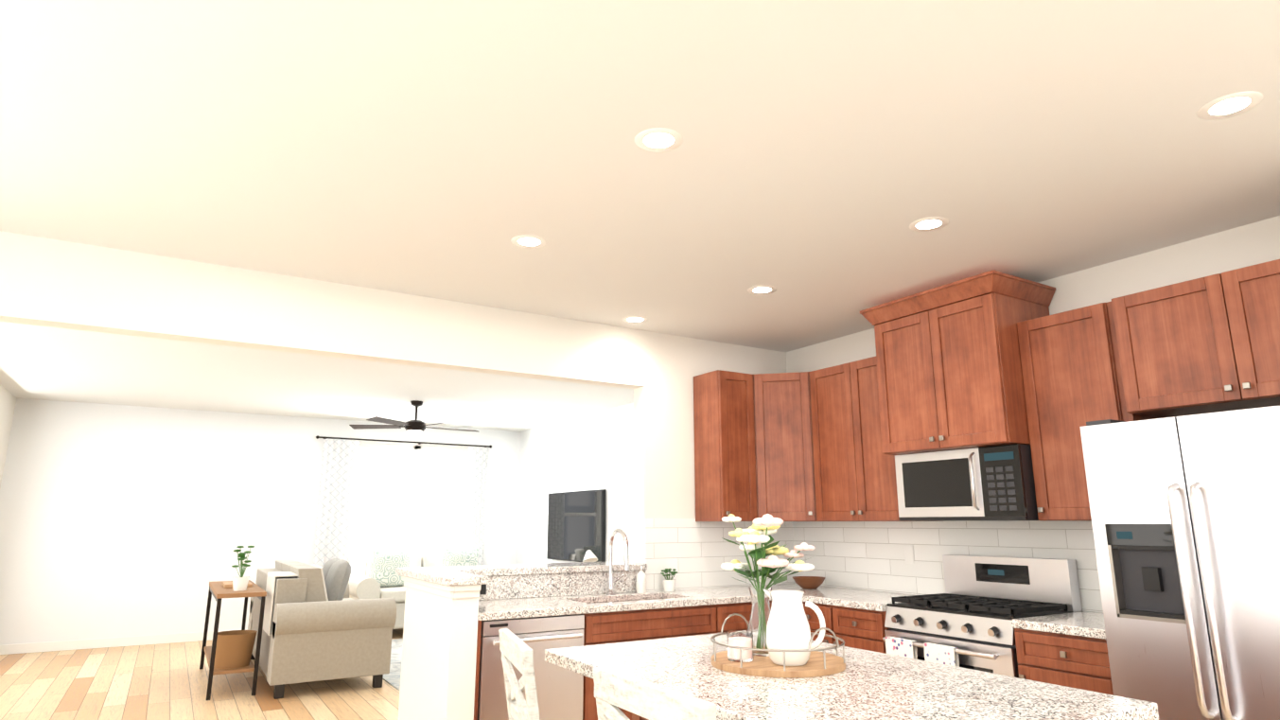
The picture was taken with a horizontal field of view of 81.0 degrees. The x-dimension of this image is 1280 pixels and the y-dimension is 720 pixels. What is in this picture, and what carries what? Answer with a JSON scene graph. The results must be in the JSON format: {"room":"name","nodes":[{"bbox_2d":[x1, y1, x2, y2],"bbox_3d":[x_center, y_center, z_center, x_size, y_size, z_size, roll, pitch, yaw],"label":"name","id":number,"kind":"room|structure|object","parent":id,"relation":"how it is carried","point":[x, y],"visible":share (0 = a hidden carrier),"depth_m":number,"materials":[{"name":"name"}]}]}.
{"room":"kitchen and living room","nodes":[
{"label":"kitchen and living room","id":0,"kind":"room"},
{"bbox_2d":[0,385,16,488],"bbox_3d":[-3.777,0.617,2.842,0.180,2.720,12.430,7,-14,-31],"label":"wall","id":1,"kind":"structure","parent":0,"point":[8,400],"depth_m":8.02,"materials":[{"name":"white paint"}]},
{"bbox_2d":[0,628,403,719],"bbox_3d":[-1.182,2.337,4.206,6.420,0.060,12.650,7,-14,-31],"label":"floor","id":2,"kind":"structure","parent":0,"point":[165,681],"depth_m":6.19,"materials":[{"name":"brown wood"}]},
{"bbox_2d":[199,579,266,700],"bbox_3d":[-3.647,2.433,6.671,0.360,0.800,1.530,7,-14,-31],"label":"console table","id":3,"kind":"object","parent":2,"relation":"on","point":[218,590],"visible":0.73,"depth_m":6.14,"materials":[{"name":"brown wood"}]},
{"bbox_2d":[213,630,257,668],"bbox_3d":[-3.373,2.401,6.221,0.320,0.260,0.320,7,-14,-31],"label":"basket","id":4,"kind":"object","parent":3,"relation":"on","point":[234,648],"visible":0.96,"depth_m":6.11,"materials":[{"name":"brown wicker"}]},
{"bbox_2d":[221,580,252,588],"bbox_3d":[-3.647,2.031,6.777,0.220,0.030,0.400,7,-14,-31],"label":"tray","id":5,"kind":"object","parent":3,"relation":"on","point":[227,585],"visible":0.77,"depth_m":6.65,"materials":[{"name":"brown wood"}]},
{"bbox_2d":[231,545,254,591],"bbox_3d":[-3.409,1.777,6.409,0.159,0.370,0.202,7,-14,-31],"label":"potted plant","id":6,"kind":"object","parent":3,"relation":"on","point":[240,582],"visible":1,"depth_m":6.37,"materials":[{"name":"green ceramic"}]},
{"bbox_2d":[247,558,396,699],"bbox_3d":[-3.083,2.409,7.109,0.956,1.033,2.290,7,-14,-31],"label":"sofa","id":7,"kind":"object","parent":2,"relation":"on","point":[319,624],"visible":0.92,"depth_m":6.24,"materials":[{"name":"beige fabric"}]},
{"bbox_2d":[382,638,403,690],"bbox_3d":[-1.686,3.071,7.753,2.190,0.012,3.250,7,-14,-31],"label":"rug","id":8,"kind":"object","parent":2,"relation":"on","point":[393,677],"depth_m":7.24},
{"bbox_3d":[-0.529,2.594,6.993,0.480,0.598,0.480,7,-14,-31],"label":"side table","id":9,"kind":"object","parent":8,"relation":"on","visible":0},
{"bbox_2d":[582,549,597,561],"bbox_3d":[-0.498,2.047,7.060,0.150,0.499,0.258,7,-14,-31],"label":"table lamp","id":10,"kind":"object","parent":9,"relation":"on","point":[589,556],"visible":0.62,"depth_m":7.05,"materials":[{"name":"white"}]},
{"bbox_2d":[348,547,478,629],"bbox_3d":[-2.790,2.960,9.647,1.840,1.035,0.940,7,-14,-31],"label":"loveseat","id":11,"kind":"object","parent":2,"relation":"on","point":[380,579],"visible":0.4,"depth_m":9.37,"materials":[{"name":"beige fabric"}]},
{"bbox_2d":[498,628,540,719],"bbox_3d":[-0.179,1.390,2.351,0.498,1.002,0.491,4,-13,-18],"label":"stool","id":12,"kind":"object","parent":2,"relation":"on","point":[517,652],"visible":1,"depth_m":2.29,"materials":[{"name":"paint"}]},
{"bbox_2d":[477,613,584,719],"bbox_3d":[-0.688,1.841,4.101,0.576,0.864,0.633,7,-14,-31],"label":"dishwasher","id":13,"kind":"object","parent":2,"relation":"on","point":[559,691],"visible":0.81,"depth_m":3.94,"materials":[{"name":"grey metal"}]},
{"bbox_2d":[631,712,648,719],"bbox_3d":[0.489,1.435,2.246,0.897,0.868,1.414,7,-14,-31],"label":"kitchen island","id":14,"kind":"object","parent":2,"relation":"on","point":[636,716],"depth_m":2.75,"materials":[{"name":"brown wood"}]},
{"bbox_2d":[544,632,1158,719],"bbox_3d":[0.488,0.984,2.313,0.990,0.042,1.580,7,-14,-31],"label":"island countertop","id":15,"kind":"structure","parent":14,"relation":"on","point":[867,685],"depth_m":2.07,"materials":[{"name":"stone"}]},
{"bbox_2d":[710,613,845,677],"bbox_3d":[0.446,0.920,2.446,0.433,0.138,0.433,7,-14,-31],"label":"tray","id":16,"kind":"object","parent":15,"relation":"on","point":[820,663],"visible":0.73,"depth_m":2.30,"materials":[{"name":"brown wood"}]},
{"bbox_2d":[726,630,753,662],"bbox_3d":[0.323,0.922,2.416,0.084,0.085,0.084,7,-14,-31],"label":"candle","id":17,"kind":"object","parent":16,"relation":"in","point":[740,638],"visible":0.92,"depth_m":2.38,"materials":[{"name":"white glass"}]},
{"bbox_2d":[720,513,814,656],"bbox_3d":[0.428,0.763,2.571,0.296,0.461,0.354,7,-14,-31],"label":"vase","id":18,"kind":"object","parent":16,"relation":"in","point":[762,529],"visible":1,"depth_m":2.52,"materials":[{"name":"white plant"}]},
{"bbox_2d":[762,588,825,666],"bbox_3d":[0.477,0.841,2.368,0.150,0.222,0.164,7,-14,-31],"label":"pitcher","id":19,"kind":"object","parent":16,"relation":"in","point":[787,626],"visible":1,"depth_m":2.33,"materials":[{"name":"white ceramic"}]},
{"bbox_2d":[561,595,728,719],"bbox_3d":[-0.047,1.933,4.538,0.972,0.870,0.607,7,-14,-31],"label":"base cabinet","id":20,"kind":"object","parent":2,"relation":"on","point":[634,623],"depth_m":4.32,"materials":[{"name":"brown wood"}]},
{"bbox_2d":[477,587,771,621],"bbox_3d":[-0.091,1.481,4.605,2.073,0.039,0.617,7,-14,-31],"label":"countertop","id":21,"kind":"structure","parent":20,"relation":"on","point":[489,609],"depth_m":4.40,"materials":[{"name":"beige stone"}]},
{"bbox_2d":[605,528,629,595],"bbox_3d":[-0.112,1.289,4.790,0.128,0.414,0.248,7,-14,-31],"label":"faucet","id":22,"kind":"object","parent":21,"relation":"in","point":[611,582],"visible":1,"depth_m":4.80,"materials":[{"name":"silver metal"}]},
{"bbox_2d":[636,563,646,593],"bbox_3d":[0.011,1.438,4.936,0.064,0.183,0.072,7,-14,-31],"label":"soap dispenser","id":23,"kind":"object","parent":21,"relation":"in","point":[640,581],"visible":1,"depth_m":4.91,"materials":[{"name":"white ceramic"}]},
{"bbox_2d":[660,568,677,591],"bbox_3d":[0.200,1.479,5.048,0.126,0.150,0.115,7,-14,-31],"label":"potted plant","id":24,"kind":"object","parent":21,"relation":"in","point":[669,584],"visible":1,"depth_m":5.02,"materials":[{"name":"white ceramic"}]},
{"bbox_2d":[592,666,716,719],"bbox_3d":[0.215,1.254,1.723,0.498,1.002,0.491,7,-14,-31],"label":"stool","id":25,"kind":"object","parent":2,"relation":"on","point":[614,690],"visible":1,"depth_m":1.71,"materials":[{"name":"paint"}]},
{"bbox_2d":[728,598,771,631],"bbox_3d":[0.535,2.009,4.887,0.652,0.870,0.607,7,-14,-31],"label":"base cabinet","id":26,"kind":"object","parent":2,"relation":"on","point":[744,607],"depth_m":4.67,"materials":[{"name":"brown wood"}]},
{"bbox_2d":[802,598,889,653],"bbox_3d":[1.443,1.948,4.609,0.638,0.870,0.758,7,-14,-31],"label":"base cabinet","id":27,"kind":"object","parent":2,"relation":"on","point":[860,627],"depth_m":4.40,"materials":[{"name":"brown wood"}]},
{"bbox_2d":[739,583,911,610],"bbox_3d":[1.271,1.561,4.974,0.643,0.039,1.399,7,-14,-31],"label":"countertop","id":28,"kind":"structure","parent":27,"relation":"on","point":[852,597],"depth_m":4.74,"materials":[{"name":"beige stone"}]},
{"bbox_2d":[792,576,825,589],"bbox_3d":[1.187,1.563,5.257,0.230,0.075,0.230,7,-14,-31],"label":"bowl","id":29,"kind":"object","parent":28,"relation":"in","point":[810,582],"visible":1,"depth_m":5.19,"materials":[{"name":"brown wood"}]},
{"bbox_2d":[882,554,1082,677],"bbox_3d":[1.805,1.658,3.979,0.712,1.170,0.764,7,-14,-31],"label":"range","id":30,"kind":"object","parent":2,"relation":"on","point":[964,621],"visible":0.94,"depth_m":3.97,"materials":[{"name":"grey metal"}]},
{"bbox_2d":[1011,625,1113,695],"bbox_3d":[2.177,1.694,3.440,0.638,0.870,0.500,7,-14,-31],"label":"base cabinet","id":31,"kind":"object","parent":2,"relation":"on","point":[1068,649],"depth_m":3.36,"materials":[{"name":"brown wood"}]},
{"bbox_2d":[1011,611,1105,636],"bbox_3d":[2.177,1.248,3.532,0.643,0.039,0.502,7,-14,-31],"label":"countertop","id":32,"kind":"structure","parent":31,"relation":"on","point":[1081,622],"depth_m":3.49,"materials":[{"name":"beige stone"}]},
{"bbox_2d":[1079,405,1279,719],"bbox_3d":[2.450,1.102,2.880,0.841,1.788,0.897,7,-14,-31],"label":"fridge","id":33,"kind":"object","parent":2,"relation":"on","point":[1185,515],"visible":1,"depth_m":2.84,"materials":[{"name":"grey metal"}]},
{"bbox_2d":[0,398,520,645],"bbox_3d":[-4.357,2.114,9.723,6.200,2.720,0.180,7,-14,-31],"label":"wall","id":34,"kind":"structure","parent":0,"point":[119,520],"depth_m":8.82,"materials":[{"name":"white paint"}]},
{"bbox_2d":[0,629,247,654],"bbox_3d":[-4.389,3.366,9.312,6.000,0.100,0.016,7,-14,-31],"label":"baseboard","id":35,"kind":"structure","parent":34,"relation":"attached to","point":[37,647],"depth_m":8.34,"materials":[{"name":"white wood"}]},
{"bbox_2d":[315,435,491,448],"bbox_3d":[-3.228,1.148,10.458,2.422,0.044,0.087,7,-14,-31],"label":"curtain rod","id":36,"kind":"object","parent":34,"relation":"attached to","point":[418,443],"visible":0.96,"depth_m":10.38,"materials":[{"name":"brown metal"}]},
{"bbox_2d":[313,438,360,567],"bbox_3d":[-3.967,2.244,9.731,0.460,2.410,0.050,7,-14,-31],"label":"curtain","id":37,"kind":"object","parent":36,"relation":"hanging from","point":[336,503],"visible":0.71,"depth_m":9.81,"materials":[{"name":"white fabric"}]},
{"bbox_2d":[350,436,482,552],"bbox_3d":[-3.143,2.132,10.416,1.900,2.040,0.170,7,-14,-31],"label":"window","id":38,"kind":"structure","parent":34,"relation":"in","point":[412,513],"depth_m":10.49,"materials":[{"name":"white"}]},
{"bbox_2d":[408,589,478,719],"bbox_3d":[-1.043,1.718,3.973,0.140,1.050,0.588,7,-14,-31],"label":"wall","id":39,"kind":"structure","parent":0,"point":[438,662],"depth_m":3.82,"materials":[{"name":"white paint"}]},
{"bbox_2d":[401,576,457,598],"bbox_3d":[-1.192,1.736,4.056,0.029,1.050,0.940,7,-14,-31],"label":"trim","id":40,"kind":"structure","parent":39,"relation":"attached to","point":[448,591],"depth_m":4.03,"materials":[{"name":"white wood"}]},
{"bbox_2d":[516,402,633,563],"bbox_3d":[-0.157,1.883,8.660,0.180,2.720,6.070,7,-14,-31],"label":"wall","id":41,"kind":"structure","parent":0,"point":[591,451],"depth_m":9.70,"materials":[{"name":"white paint"}]},
{"bbox_2d":[546,489,605,561],"bbox_3d":[-0.827,2.103,9.482,0.050,0.860,1.520,7,-14,-31],"label":"wall-mounted tv","id":42,"kind":"object","parent":41,"relation":"attached to","point":[576,525],"visible":0.81,"depth_m":9.38,"materials":[{"name":"black glass"}]},
{"bbox_2d":[401,330,786,719],"bbox_3d":[0.046,1.136,5.227,3.150,2.720,0.150,7,-14,-31],"label":"wall","id":43,"kind":"structure","parent":0,"point":[664,486],"depth_m":5.38,"materials":[{"name":"white paint"}]},
{"bbox_2d":[0,230,644,388],"bbox_3d":[-1.873,-0.244,4.316,4.380,0.410,0.140,7,-14,-31],"label":"header","id":44,"kind":"object","parent":43,"relation":"attached to","point":[54,283],"visible":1,"depth_m":4.18,"materials":[{"name":"white paint"}]},
{"bbox_2d":[444,568,645,598],"bbox_3d":[-0.548,1.409,4.692,1.367,0.140,0.020,7,-14,-31],"label":"backsplash","id":45,"kind":"structure","parent":43,"relation":"attached to","point":[517,585],"depth_m":4.66,"materials":[{"name":"beige stone"}]},
{"bbox_2d":[479,584,486,594],"bbox_3d":[-0.965,1.351,4.426,0.115,0.070,0.008,7,-14,-31],"label":"outlet","id":46,"kind":"object","parent":45,"relation":"in","point":[482,590],"visible":0.23,"depth_m":4.44,"materials":[{"name":"black plastic"}]},
{"bbox_2d":[644,518,795,591],"bbox_3d":[0.595,1.393,5.420,1.320,0.479,0.010,7,-14,-31],"label":"tile backsplash","id":47,"kind":"structure","parent":43,"relation":"attached to","point":[697,551],"depth_m":5.30,"materials":[{"name":"white tile"}]},
{"bbox_2d":[693,369,753,521],"bbox_3d":[0.645,0.624,5.391,0.364,1.050,0.367,7,-14,-31],"label":"upper cabinet","id":48,"kind":"object","parent":43,"relation":"attached to","point":[724,427],"depth_m":5.28,"materials":[{"name":"brown wood"}]},
{"bbox_2d":[0,0,1279,431],"bbox_3d":[-1.182,-0.380,4.797,6.420,0.060,12.650,7,-14,-31],"label":"ceiling","id":49,"kind":"structure","parent":0,"point":[819,159],"depth_m":2.85,"materials":[{"name":"white paint"}]},
{"bbox_2d":[349,400,478,436],"bbox_3d":[-2.519,0.676,8.568,1.393,0.400,1.448,7,-14,-31],"label":"ceiling fan","id":50,"kind":"object","parent":49,"relation":"hanging from","point":[415,427],"visible":1,"depth_m":8.47,"materials":[{"name":"brown metal"}]},
{"bbox_2d":[510,234,546,247],"bbox_3d":[-0.549,-0.586,3.709,0.176,0.003,0.176,7,-14,-31],"label":"recessed light","id":51,"kind":"object","parent":49,"relation":"in","point":[530,241],"visible":1,"depth_m":3.70,"materials":[{"name":"white"}]},
{"bbox_2d":[622,315,648,322],"bbox_3d":[-0.034,-0.276,5.130,0.176,0.003,0.176,7,-14,-31],"label":"recessed light","id":52,"kind":"object","parent":49,"relation":"in","point":[634,319],"visible":1,"depth_m":5.12,"materials":[{"name":"white plastic"}]},
{"bbox_2d":[634,127,683,152],"bbox_3d":[0.068,-0.799,2.726,0.176,0.003,0.176,7,-14,-31],"label":"recessed light","id":53,"kind":"object","parent":49,"relation":"in","point":[654,138],"visible":1,"depth_m":2.72,"materials":[{"name":"white"}]},
{"bbox_2d":[747,285,776,294],"bbox_3d":[0.729,-0.419,4.476,0.176,0.003,0.176,7,-14,-31],"label":"recessed light","id":54,"kind":"object","parent":49,"relation":"in","point":[764,289],"visible":1,"depth_m":4.47,"materials":[{"name":"white"}]},
{"bbox_2d":[909,216,948,231],"bbox_3d":[1.347,-0.632,3.493,0.176,0.003,0.176,7,-14,-31],"label":"recessed light","id":55,"kind":"object","parent":49,"relation":"in","point":[925,224],"visible":1,"depth_m":3.48,"materials":[{"name":"white"}]},
{"bbox_2d":[1196,90,1262,120],"bbox_3d":[1.969,-0.848,2.502,0.176,0.003,0.176,7,-14,-31],"label":"recessed light","id":56,"kind":"object","parent":49,"relation":"in","point":[1228,104],"visible":1,"depth_m":2.50,"materials":[{"name":"white"}]},
{"bbox_2d":[785,215,1279,613],"bbox_3d":[2.179,0.961,4.420,0.180,2.720,3.770,7,-14,-31],"label":"wall","id":57,"kind":"structure","parent":0,"point":[1252,244],"depth_m":3.88,"materials":[{"name":"white paint"}]},
{"bbox_2d":[750,371,818,521],"bbox_3d":[1.068,0.643,5.476,0.680,1.050,0.661,7,-14,-31],"label":"upper cabinet","id":58,"kind":"object","parent":57,"relation":"attached to","point":[780,402],"depth_m":5.30,"materials":[{"name":"brown wood"}]},
{"bbox_2d":[810,361,867,521],"bbox_3d":[1.435,0.575,5.166,0.387,1.050,0.496,7,-14,-31],"label":"upper cabinet","id":59,"kind":"object","parent":57,"relation":"attached to","point":[834,394],"depth_m":5.06,"materials":[{"name":"brown wood"}]},
{"bbox_2d":[856,357,944,521],"bbox_3d":[1.639,0.515,4.887,0.338,1.050,0.443,7,-14,-31],"label":"upper cabinet","id":60,"kind":"object","parent":57,"relation":"attached to","point":[880,481],"depth_m":4.79,"materials":[{"name":"brown wood"}]},
{"bbox_2d":[904,545,913,563],"bbox_3d":[1.749,1.266,4.870,0.003,0.115,0.070,7,-14,-31],"label":"outlet","id":61,"kind":"object","parent":57,"relation":"attached to","point":[908,555],"visible":0.4,"depth_m":4.86,"materials":[{"name":"white plastic"}]},
{"bbox_2d":[871,300,954,455],"bbox_3d":[1.797,0.152,4.517,0.528,0.818,0.462,7,-14,-31],"label":"upper cabinet","id":62,"kind":"object","parent":57,"relation":"attached to","point":[907,365],"depth_m":4.38,"materials":[{"name":"brown wood"}]},
{"bbox_2d":[791,520,1103,612],"bbox_3d":[2.134,1.142,4.268,0.010,0.479,3.629,7,-14,-31],"label":"tile backsplash","id":63,"kind":"structure","parent":57,"relation":"attached to","point":[867,555],"depth_m":4.78,"materials":[{"name":"white tile"}]},
{"bbox_2d":[935,285,1051,449],"bbox_3d":[1.976,0.089,4.231,0.528,0.818,0.463,7,-14,-31],"label":"upper cabinet","id":64,"kind":"object","parent":57,"relation":"attached to","point":[992,358],"depth_m":4.02,"materials":[{"name":"brown wood"}]},
{"bbox_2d":[894,443,1038,520],"bbox_3d":[1.913,0.716,4.259,0.468,0.386,0.788,7,-14,-31],"label":"microwave","id":65,"kind":"object","parent":64,"relation":"attached to","point":[995,482],"visible":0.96,"depth_m":4.08,"materials":[{"name":"grey metal"}]},
{"bbox_2d":[1015,302,1156,521],"bbox_3d":[2.310,0.282,3.819,0.338,1.050,0.503,7,-14,-31],"label":"upper cabinet","id":66,"kind":"object","parent":57,"relation":"attached to","point":[1070,381],"depth_m":3.78,"materials":[{"name":"brown wood"}]},
{"bbox_2d":[1105,268,1279,418],"bbox_3d":[2.563,-0.051,3.440,0.368,0.560,0.513,7,-14,-31],"label":"upper cabinet","id":67,"kind":"object","parent":57,"relation":"attached to","point":[1186,347],"depth_m":3.34,"materials":[{"name":"brown wood"}]},
{"bbox_2d":[1238,259,1279,403],"bbox_3d":[2.769,-0.122,3.113,0.368,0.560,0.514,7,-14,-31],"label":"upper cabinet","id":68,"kind":"object","parent":57,"relation":"attached to","point":[1260,282],"depth_m":3.09,"materials":[{"name":"brown wood"}]},
{"label":"outside","id":69,"kind":"structure","parent":0,"visible":0},
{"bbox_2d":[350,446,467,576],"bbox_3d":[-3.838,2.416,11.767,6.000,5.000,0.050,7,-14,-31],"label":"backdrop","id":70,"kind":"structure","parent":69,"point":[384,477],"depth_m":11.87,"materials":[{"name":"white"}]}
]}

